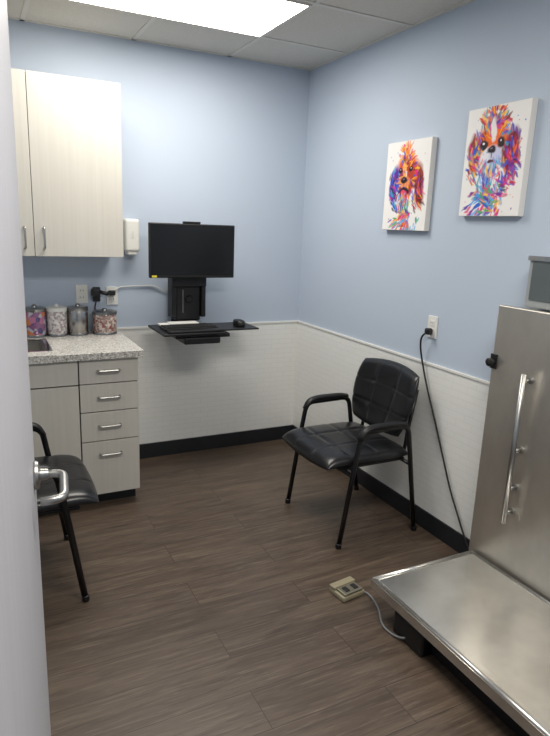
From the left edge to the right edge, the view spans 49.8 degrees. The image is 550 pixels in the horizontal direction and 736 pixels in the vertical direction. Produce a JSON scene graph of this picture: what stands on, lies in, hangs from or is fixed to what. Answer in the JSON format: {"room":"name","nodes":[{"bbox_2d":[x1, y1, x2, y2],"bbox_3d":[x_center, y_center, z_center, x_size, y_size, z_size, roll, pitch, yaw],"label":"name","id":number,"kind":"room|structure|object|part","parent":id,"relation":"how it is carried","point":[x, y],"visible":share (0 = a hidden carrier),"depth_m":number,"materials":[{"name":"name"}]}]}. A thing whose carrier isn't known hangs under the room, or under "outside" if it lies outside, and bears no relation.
{"room":"veterinary clinic","nodes":[
{"label":"veterinary clinic","id":0,"kind":"room"},
{"bbox_2d":[8,19,309,331],"bbox_3d":[-0.980,-0.665,3.828,2.764,2.647,0.100,-5,15,-26],"label":"wall","id":1,"kind":"structure","parent":0,"point":[207,138],"depth_m":3.84,"materials":[{"name":"blue paint"}]},
{"bbox_2d":[11,68,123,256],"bbox_3d":[-1.356,-1.093,3.245,0.958,0.928,0.380,-5,15,-26],"label":"upper cabinet","id":2,"kind":"object","parent":1,"relation":"attached to","point":[67,128],"visible":1,"depth_m":3.19,"materials":[{"name":"laminate"}]},
{"bbox_3d":[-1.503,-1.042,3.011,0.480,0.928,0.018,-5,15,-26],"label":"door","id":3,"kind":"part","parent":2,"relation":"part of","materials":[{"name":"laminate"}]},
{"bbox_3d":[-1.331,-0.696,3.160,0.010,0.121,0.034,-5,15,-26],"label":"handle","id":4,"kind":"part","parent":2,"relation":"part of","materials":[{"name":"silver metal"}]},
{"bbox_3d":[-1.245,-0.703,3.203,0.010,0.121,0.034,-5,15,-26],"label":"handle","id":5,"kind":"part","parent":2,"relation":"part of","materials":[{"name":"silver metal"}]},
{"bbox_2d":[75,285,87,302],"bbox_3d":[-1.205,-0.462,3.700,0.072,0.116,0.010,-5,15,-26],"label":"wall outlet","id":6,"kind":"object","parent":1,"relation":"attached to","point":[81,290],"visible":0.95,"depth_m":3.70,"materials":[{"name":"white plastic"}]},
{"bbox_2d":[91,287,115,309],"bbox_3d":[-1.082,-0.388,3.745,0.150,0.241,0.074,-5,15,-26],"label":"power adapter","id":7,"kind":"object","parent":1,"relation":"attached to","point":[95,291],"visible":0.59,"depth_m":3.72,"materials":[{"name":"black plastic"}]},
{"bbox_2d":[106,287,117,304],"bbox_3d":[-1.040,-0.461,3.785,0.072,0.116,0.010,-5,15,-26],"label":"wall outlet","id":8,"kind":"object","parent":1,"relation":"attached to","point":[110,300],"depth_m":3.79,"materials":[{"name":"white plastic"}]},
{"bbox_2d":[115,285,167,290],"bbox_3d":[-0.866,-0.517,3.850,0.353,0.045,0.019,-5,15,-26],"label":"cable","id":9,"kind":"object","parent":8,"relation":"attached to","point":[133,285],"depth_m":3.84,"materials":[{"name":"white plastic"}]},
{"bbox_2d":[123,219,139,254],"bbox_3d":[-0.901,-0.820,3.707,0.090,0.220,0.109,-5,15,-26],"label":"soap dispenser","id":10,"kind":"object","parent":1,"relation":"attached to","point":[131,245],"visible":0.92,"depth_m":3.66,"materials":[{"name":"white plastic"}]},
{"bbox_2d":[46,322,297,443],"bbox_3d":[-0.987,0.140,3.971,2.564,0.815,0.006,-5,15,-26],"label":"wainscoting","id":11,"kind":"structure","parent":1,"relation":"attached to","point":[245,381],"depth_m":4.25,"materials":[{"name":"white plastic"}]},
{"bbox_2d":[117,320,298,329],"bbox_3d":[-0.425,-0.302,4.142,1.344,0.014,0.012,-5,15,-26],"label":"trim","id":12,"kind":"structure","parent":1,"relation":"attached to","point":[292,321],"depth_m":4.27,"materials":[{"name":"white plastic"}]},
{"bbox_2d":[139,425,292,458],"bbox_3d":[-0.463,0.541,4.339,1.359,0.105,0.014,-5,15,-26],"label":"baseboard","id":13,"kind":"structure","parent":1,"relation":"attached to","point":[155,449],"depth_m":4.33,"materials":[{"name":"black rubber"}]},
{"bbox_2d":[148,278,258,344],"bbox_3d":[-0.463,-0.538,3.765,0.645,0.692,0.500,-5,15,-26],"label":"wall mount","id":14,"kind":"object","parent":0,"point":[186,296],"depth_m":3.84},
{"bbox_3d":[-0.670,-0.482,3.858,0.030,0.300,0.100,-5,15,-26],"label":"rail","id":15,"kind":"part","parent":14,"relation":"part of","materials":[{"name":"black plastic"}]},
{"bbox_2d":[157,321,198,325],"bbox_3d":[-0.621,-0.284,3.802,0.250,0.020,0.090,-5,15,-26],"label":"stack","id":16,"kind":"object","parent":14,"relation":"on","point":[171,322],"visible":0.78,"depth_m":3.79,"materials":[{"name":"white paper"}]},
{"bbox_2d":[148,325,225,336],"bbox_3d":[-0.554,-0.242,3.714,0.395,0.015,0.360,-5,15,-26],"label":"keyboard tray","id":17,"kind":"object","parent":14,"relation":"on","point":[220,331],"depth_m":3.59,"materials":[{"name":"black plastic"}]},
{"bbox_2d":[159,323,217,331],"bbox_3d":[-0.536,-0.255,3.691,0.340,0.022,0.130,-5,15,-26],"label":"keyboard","id":18,"kind":"object","parent":17,"relation":"on","point":[165,328],"visible":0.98,"depth_m":3.66,"materials":[{"name":"black plastic"}]},
{"bbox_3d":[-0.564,-0.451,3.874,0.048,0.048,0.020,-5,15,-26],"label":"knob","id":19,"kind":"part","parent":14,"relation":"part of","materials":[{"name":"black plastic"}]},
{"bbox_3d":[-0.557,-0.559,3.844,0.230,0.065,0.030,-5,15,-26],"label":"cross plate","id":20,"kind":"part","parent":14,"relation":"part of","materials":[{"name":"black plastic"}]},
{"bbox_2d":[148,221,234,277],"bbox_3d":[-0.518,-0.738,3.707,0.554,0.344,0.052,-5,15,-26],"label":"computer monitor","id":21,"kind":"object","parent":14,"relation":"attached to","point":[189,249],"visible":1,"depth_m":3.68,"materials":[{"name":"black plastic"}]},
{"bbox_2d":[173,331,229,344],"bbox_3d":[-0.532,-0.226,3.813,0.350,0.058,0.465,-5,15,-26],"label":"tray","id":22,"kind":"object","parent":14,"relation":"on","point":[205,337],"depth_m":3.60,"materials":[{"name":"black plastic"}]},
{"bbox_3d":[-0.491,-0.496,3.946,0.030,0.300,0.100,-5,15,-26],"label":"rail","id":23,"kind":"part","parent":14,"relation":"part of","materials":[{"name":"black plastic"}]},
{"bbox_2d":[211,322,258,330],"bbox_3d":[-0.284,-0.272,3.857,0.280,0.011,0.260,-5,15,-26],"label":"tray","id":24,"kind":"object","parent":14,"relation":"on","point":[227,326],"depth_m":3.80,"materials":[{"name":"black plastic"}]},
{"bbox_2d":[233,319,244,326],"bbox_3d":[-0.234,-0.293,3.843,0.068,0.040,0.116,-5,15,-26],"label":"computer mouse","id":25,"kind":"object","parent":14,"relation":"on","point":[236,322],"visible":1,"depth_m":3.80,"materials":[{"name":"black plastic"}]},
{"bbox_2d":[7,0,467,68],"bbox_3d":[0.220,-1.400,1.282,2.764,0.050,5.253,-5,15,-26],"label":"ceiling","id":26,"kind":"structure","parent":0,"point":[319,26],"depth_m":3.23,"materials":[{"name":"tile"}]},
{"bbox_2d":[68,0,309,36],"bbox_3d":[-0.487,-1.763,2.831,1.172,0.011,0.586,-5,15,-26],"label":"ceiling light panel","id":27,"kind":"object","parent":26,"relation":"attached to","point":[293,1],"depth_m":3.03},
{"bbox_2d":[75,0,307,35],"bbox_3d":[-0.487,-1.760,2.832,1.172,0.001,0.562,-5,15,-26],"label":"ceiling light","id":28,"kind":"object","parent":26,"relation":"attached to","point":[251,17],"visible":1,"depth_m":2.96,"materials":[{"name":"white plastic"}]},
{"bbox_2d":[8,0,475,70],"bbox_3d":[0.218,-1.374,1.288,2.564,0.007,5.053,-5,15,-26],"label":"grid","id":29,"kind":"object","parent":26,"relation":"attached to","point":[26,2],"depth_m":3.30,"materials":[{"name":"white metal"}]},
{"bbox_2d":[259,4,311,37],"bbox_3d":[0.042,-1.805,3.092,0.012,0.011,0.586,-5,15,-26],"label":"frame","id":30,"kind":"object","parent":26,"relation":"attached to","point":[306,8],"visible":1,"depth_m":3.06,"materials":[{"name":"white metal"}]},
{"bbox_2d":[38,439,516,735],"bbox_3d":[0.118,1.222,1.907,2.764,0.050,5.253,-5,15,-26],"label":"floor","id":31,"kind":"structure","parent":0,"point":[211,609],"depth_m":2.50,"materials":[{"name":"plastic"}]},
{"bbox_2d":[32,422,98,601],"bbox_3d":[-1.113,0.524,2.608,0.600,0.890,0.602,-5,15,-26],"label":"chair","id":32,"kind":"object","parent":31,"relation":"on","point":[82,490],"visible":0.62,"depth_m":2.53,"materials":[{"name":"black leather"}]},
{"bbox_3d":[-1.274,0.587,2.865,0.517,0.633,0.022,-5,15,-26],"label":"frame","id":33,"kind":"part","parent":32,"relation":"part of","materials":[{"name":"black"}]},
{"bbox_3d":[-1.084,0.513,2.621,0.536,0.077,0.536,-5,15,-26],"label":"seat","id":34,"kind":"part","parent":32,"relation":"part of","materials":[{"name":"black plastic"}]},
{"bbox_3d":[-1.024,0.712,2.380,0.517,0.633,0.022,-5,15,-26],"label":"frame","id":35,"kind":"part","parent":32,"relation":"part of","materials":[{"name":"black metal"}]},
{"bbox_2d":[27,330,143,501],"bbox_3d":[-1.433,0.314,3.387,1.225,0.913,0.672,-5,15,-26],"label":"base cabinet","id":36,"kind":"object","parent":31,"relation":"on","point":[84,389],"visible":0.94,"depth_m":3.25,"materials":[{"name":"laminate"}]},
{"bbox_3d":[-1.267,0.041,3.063,0.475,0.133,0.018,-5,15,-26],"label":"false drawer","id":37,"kind":"part","parent":36,"relation":"part of","materials":[{"name":"laminate"}]},
{"bbox_3d":[-1.282,0.428,3.155,0.475,0.647,0.018,-5,15,-26],"label":"cabinet door","id":38,"kind":"part","parent":36,"relation":"part of","materials":[{"name":"laminate"}]},
{"bbox_2d":[42,330,143,362],"bbox_3d":[-1.083,-0.137,3.456,0.476,0.040,0.663,-5,15,-26],"label":"countertop","id":39,"kind":"structure","parent":36,"relation":"on","point":[69,348],"depth_m":3.28,"materials":[{"name":"stone"}]},
{"bbox_2d":[25,304,46,337],"bbox_3d":[-1.424,-0.283,3.515,0.128,0.189,0.128,-5,15,-26],"label":"canister","id":40,"kind":"object","parent":39,"relation":"on","point":[35,315],"visible":0.84,"depth_m":3.47,"materials":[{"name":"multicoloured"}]},
{"bbox_3d":[-1.421,-0.355,3.498,0.128,0.040,0.128,-5,15,-26],"label":"lid","id":41,"kind":"part","parent":40,"relation":"part of","materials":[{"name":"grey metal"}]},
{"bbox_2d":[27,338,52,351],"bbox_3d":[-1.473,-0.038,3.236,0.462,0.161,0.364,-5,15,-26],"label":"sink","id":42,"kind":"object","parent":39,"relation":"in","point":[35,344],"depth_m":3.43,"materials":[{"name":"silver metal"}]},
{"bbox_2d":[45,304,67,336],"bbox_3d":[-1.313,-0.292,3.570,0.122,0.189,0.122,-5,15,-26],"label":"canister","id":43,"kind":"object","parent":39,"relation":"on","point":[56,315],"visible":1,"depth_m":3.53,"materials":[{"name":"glass"}]},
{"bbox_3d":[-1.310,-0.364,3.553,0.122,0.040,0.122,-5,15,-26],"label":"lid","id":44,"kind":"part","parent":43,"relation":"part of","materials":[{"name":"white plastic"}]},
{"bbox_2d":[67,303,88,335],"bbox_3d":[-1.204,-0.301,3.624,0.124,0.189,0.124,-5,15,-26],"label":"canister","id":45,"kind":"object","parent":39,"relation":"on","point":[77,313],"visible":1,"depth_m":3.58,"materials":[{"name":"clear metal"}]},
{"bbox_3d":[-1.201,-0.373,3.607,0.124,0.040,0.124,-5,15,-26],"label":"lid","id":46,"kind":"part","parent":45,"relation":"part of","materials":[{"name":"grey metal"}]},
{"bbox_2d":[92,308,116,334],"bbox_3d":[-1.060,-0.295,3.694,0.151,0.157,0.151,-5,15,-26],"label":"canister","id":47,"kind":"object","parent":39,"relation":"on","point":[104,319],"visible":1,"depth_m":3.64,"materials":[{"name":"grey"}]},
{"bbox_3d":[-1.058,-0.355,3.679,0.151,0.033,0.151,-5,15,-26],"label":"lid","id":48,"kind":"part","parent":47,"relation":"part of","materials":[{"name":"grey metal"}]},
{"bbox_3d":[-0.907,0.013,3.240,0.315,0.133,0.018,-5,15,-26],"label":"drawer","id":49,"kind":"part","parent":36,"relation":"part of","materials":[{"name":"laminate"}]},
{"bbox_3d":[-0.906,0.160,3.251,0.126,0.011,0.033,-5,15,-26],"label":"drawer handle","id":50,"kind":"part","parent":36,"relation":"part of","materials":[{"name":"silver metal"}]},
{"bbox_3d":[-0.900,0.015,3.216,0.126,0.011,0.033,-5,15,-26],"label":"drawer handle","id":51,"kind":"part","parent":36,"relation":"part of","materials":[{"name":"silver metal"}]},
{"bbox_3d":[-0.913,0.158,3.275,0.315,0.154,0.018,-5,15,-26],"label":"drawer","id":52,"kind":"part","parent":36,"relation":"part of","materials":[{"name":"laminate"}]},
{"bbox_3d":[-0.919,0.318,3.313,0.315,0.164,0.018,-5,15,-26],"label":"drawer","id":53,"kind":"part","parent":36,"relation":"part of","materials":[{"name":"laminate"}]},
{"bbox_3d":[-0.912,0.320,3.289,0.126,0.011,0.033,-5,15,-26],"label":"drawer handle","id":54,"kind":"part","parent":36,"relation":"part of","materials":[{"name":"silver metal"}]},
{"bbox_3d":[-0.918,0.481,3.327,0.126,0.011,0.033,-5,15,-26],"label":"drawer handle","id":55,"kind":"part","parent":36,"relation":"part of","materials":[{"name":"silver metal"}]},
{"bbox_3d":[-0.928,0.557,3.370,0.315,0.315,0.018,-5,15,-26],"label":"drawer","id":56,"kind":"part","parent":36,"relation":"part of","materials":[{"name":"laminate"}]},
{"bbox_2d":[329,576,363,601],"bbox_3d":[0.325,1.000,2.681,0.126,0.040,0.104,-7,16,-34],"label":"foot pedal","id":57,"kind":"object","parent":31,"relation":"on","point":[346,589],"visible":1,"depth_m":2.66,"materials":[{"name":"beige plastic"}]},
{"bbox_2d":[282,358,419,549],"bbox_3d":[0.406,0.420,3.292,0.600,0.890,0.602,-5,15,-26],"label":"chair","id":58,"kind":"object","parent":31,"relation":"on","point":[385,392],"visible":1,"depth_m":3.21,"materials":[{"name":"black leather"}]},
{"bbox_3d":[0.308,0.478,3.579,0.517,0.633,0.022,-5,15,-26],"label":"frame","id":59,"kind":"part","parent":58,"relation":"part of","materials":[{"name":"black metal"}]},
{"bbox_3d":[0.378,0.413,3.276,0.536,0.077,0.536,-5,15,-26],"label":"seat","id":60,"kind":"part","parent":58,"relation":"part of","materials":[{"name":"black leather"}]},
{"bbox_3d":[0.557,0.603,3.094,0.517,0.633,0.022,-5,15,-26],"label":"frame","id":61,"kind":"part","parent":58,"relation":"part of","materials":[{"name":"black metal"}]},
{"bbox_3d":[0.615,0.156,3.331,0.134,0.380,0.529,-5,15,-26],"label":"backrest","id":62,"kind":"part","parent":58,"relation":"part of","materials":[{"name":"black leather"}]},
{"bbox_2d":[364,591,404,638],"bbox_3d":[0.451,1.043,2.526,0.056,0.032,0.358,-3,14,-19],"label":"cord","id":63,"kind":"object","parent":31,"relation":"on","point":[367,593],"visible":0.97,"depth_m":2.49,"materials":[{"name":"grey plastic"}]},
{"bbox_2d":[420,328,468,550],"bbox_3d":[0.884,0.382,3.031,0.064,1.105,0.570,-3,14,-22],"label":"power cord","id":64,"kind":"object","parent":31,"relation":"on","point":[428,331],"visible":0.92,"depth_m":3.11,"materials":[{"name":"black plastic"}]},
{"bbox_2d":[370,305,549,735],"bbox_3d":[1.006,0.520,2.057,0.716,1.312,1.236,-5,15,-26],"label":"scale","id":65,"kind":"object","parent":31,"relation":"on","point":[482,611],"visible":1,"depth_m":2.42,"materials":[{"name":"silver metal"}]},
{"bbox_3d":[0.937,-0.027,2.569,0.040,0.036,0.036,-5,15,-26],"label":"latch knob","id":66,"kind":"part","parent":65,"relation":"part of","materials":[{"name":"black plastic"}]},
{"bbox_3d":[1.129,0.389,2.326,0.030,1.172,0.810,-5,15,-26],"label":"column panel","id":67,"kind":"part","parent":65,"relation":"part of","materials":[{"name":"silver metal"}]},
{"bbox_2d":[525,256,549,309],"bbox_3d":[1.160,-0.327,2.345,0.093,0.211,0.337,-5,15,-26],"label":"display","id":68,"kind":"object","parent":65,"relation":"on","point":[538,284],"visible":1,"depth_m":2.42,"materials":[{"name":"grey plastic"}]},
{"bbox_2d":[298,0,549,381],"bbox_3d":[1.360,-0.183,2.183,0.100,2.647,5.053,-5,15,-26],"label":"wall","id":69,"kind":"structure","parent":0,"point":[361,280],"depth_m":3.09,"materials":[{"name":"blue paint"}]},
{"bbox_2d":[293,425,469,552],"bbox_3d":[1.265,1.058,2.446,0.014,0.105,5.039,-5,15,-26],"label":"baseboard","id":70,"kind":"structure","parent":69,"relation":"attached to","point":[427,521],"depth_m":3.34,"materials":[{"name":"black rubber"}]},
{"bbox_2d":[293,323,488,538],"bbox_3d":[1.284,0.615,2.346,0.006,0.815,5.047,-5,15,-26],"label":"wainscoting","id":71,"kind":"structure","parent":69,"relation":"attached to","point":[326,362],"depth_m":3.25,"materials":[{"name":"white plastic"}]},
{"bbox_2d":[298,321,489,384],"bbox_3d":[1.298,0.215,2.247,0.012,0.014,5.041,-5,15,-26],"label":"trim","id":72,"kind":"structure","parent":69,"relation":"attached to","point":[301,322],"depth_m":3.35,"materials":[{"name":"white plastic"}]},
{"bbox_2d":[382,136,437,230],"bbox_3d":[0.719,-0.981,3.200,0.034,0.465,0.365,-5,15,-26],"label":"painting","id":73,"kind":"object","parent":69,"relation":"attached to","point":[411,163],"visible":1,"depth_m":3.16,"materials":[{"name":"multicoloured fabric"}]},
{"bbox_2d":[427,315,438,338],"bbox_3d":[0.829,-0.216,3.127,0.010,0.116,0.072,-5,15,-26],"label":"wall outlet","id":74,"kind":"object","parent":69,"relation":"attached to","point":[432,320],"visible":0.9,"depth_m":3.12,"materials":[{"name":"white plastic"}]},
{"bbox_2d":[459,98,538,216],"bbox_3d":[0.989,-0.925,2.661,0.034,0.475,0.360,-5,15,-26],"label":"painting","id":75,"kind":"object","parent":69,"relation":"attached to","point":[499,143],"visible":1,"depth_m":2.62,"materials":[{"name":"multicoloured fabric"}]},
{"bbox_3d":[-0.408,0.194,0.313,0.360,2.647,0.100,-5,15,-26],"label":"wall","id":76,"kind":"structure","parent":0,"visible":0},
{"bbox_2d":[0,0,50,735],"bbox_3d":[-0.424,0.319,0.952,0.045,2.092,0.886,-3,14,-20],"label":"slab","id":77,"kind":"object","parent":76,"relation":"attached to","point":[24,695],"visible":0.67,"depth_m":0.90,"materials":[{"name":"paint"}]},
{"bbox_2d":[33,461,48,489],"bbox_3d":[-0.515,0.235,1.306,0.030,0.064,0.064,-3,14,-20],"label":"rosette","id":78,"kind":"object","parent":77,"relation":"attached to","point":[39,474],"visible":1,"depth_m":1.29,"materials":[{"name":"silver metal"}]},
{"bbox_2d":[40,469,68,506],"bbox_3d":[-0.471,0.252,1.260,0.061,0.026,0.140,-3,14,-20],"label":"lever","id":79,"kind":"object","parent":77,"relation":"attached to","point":[64,484],"visible":0.98,"depth_m":1.23,"materials":[{"name":"silver metal"}]}
]}

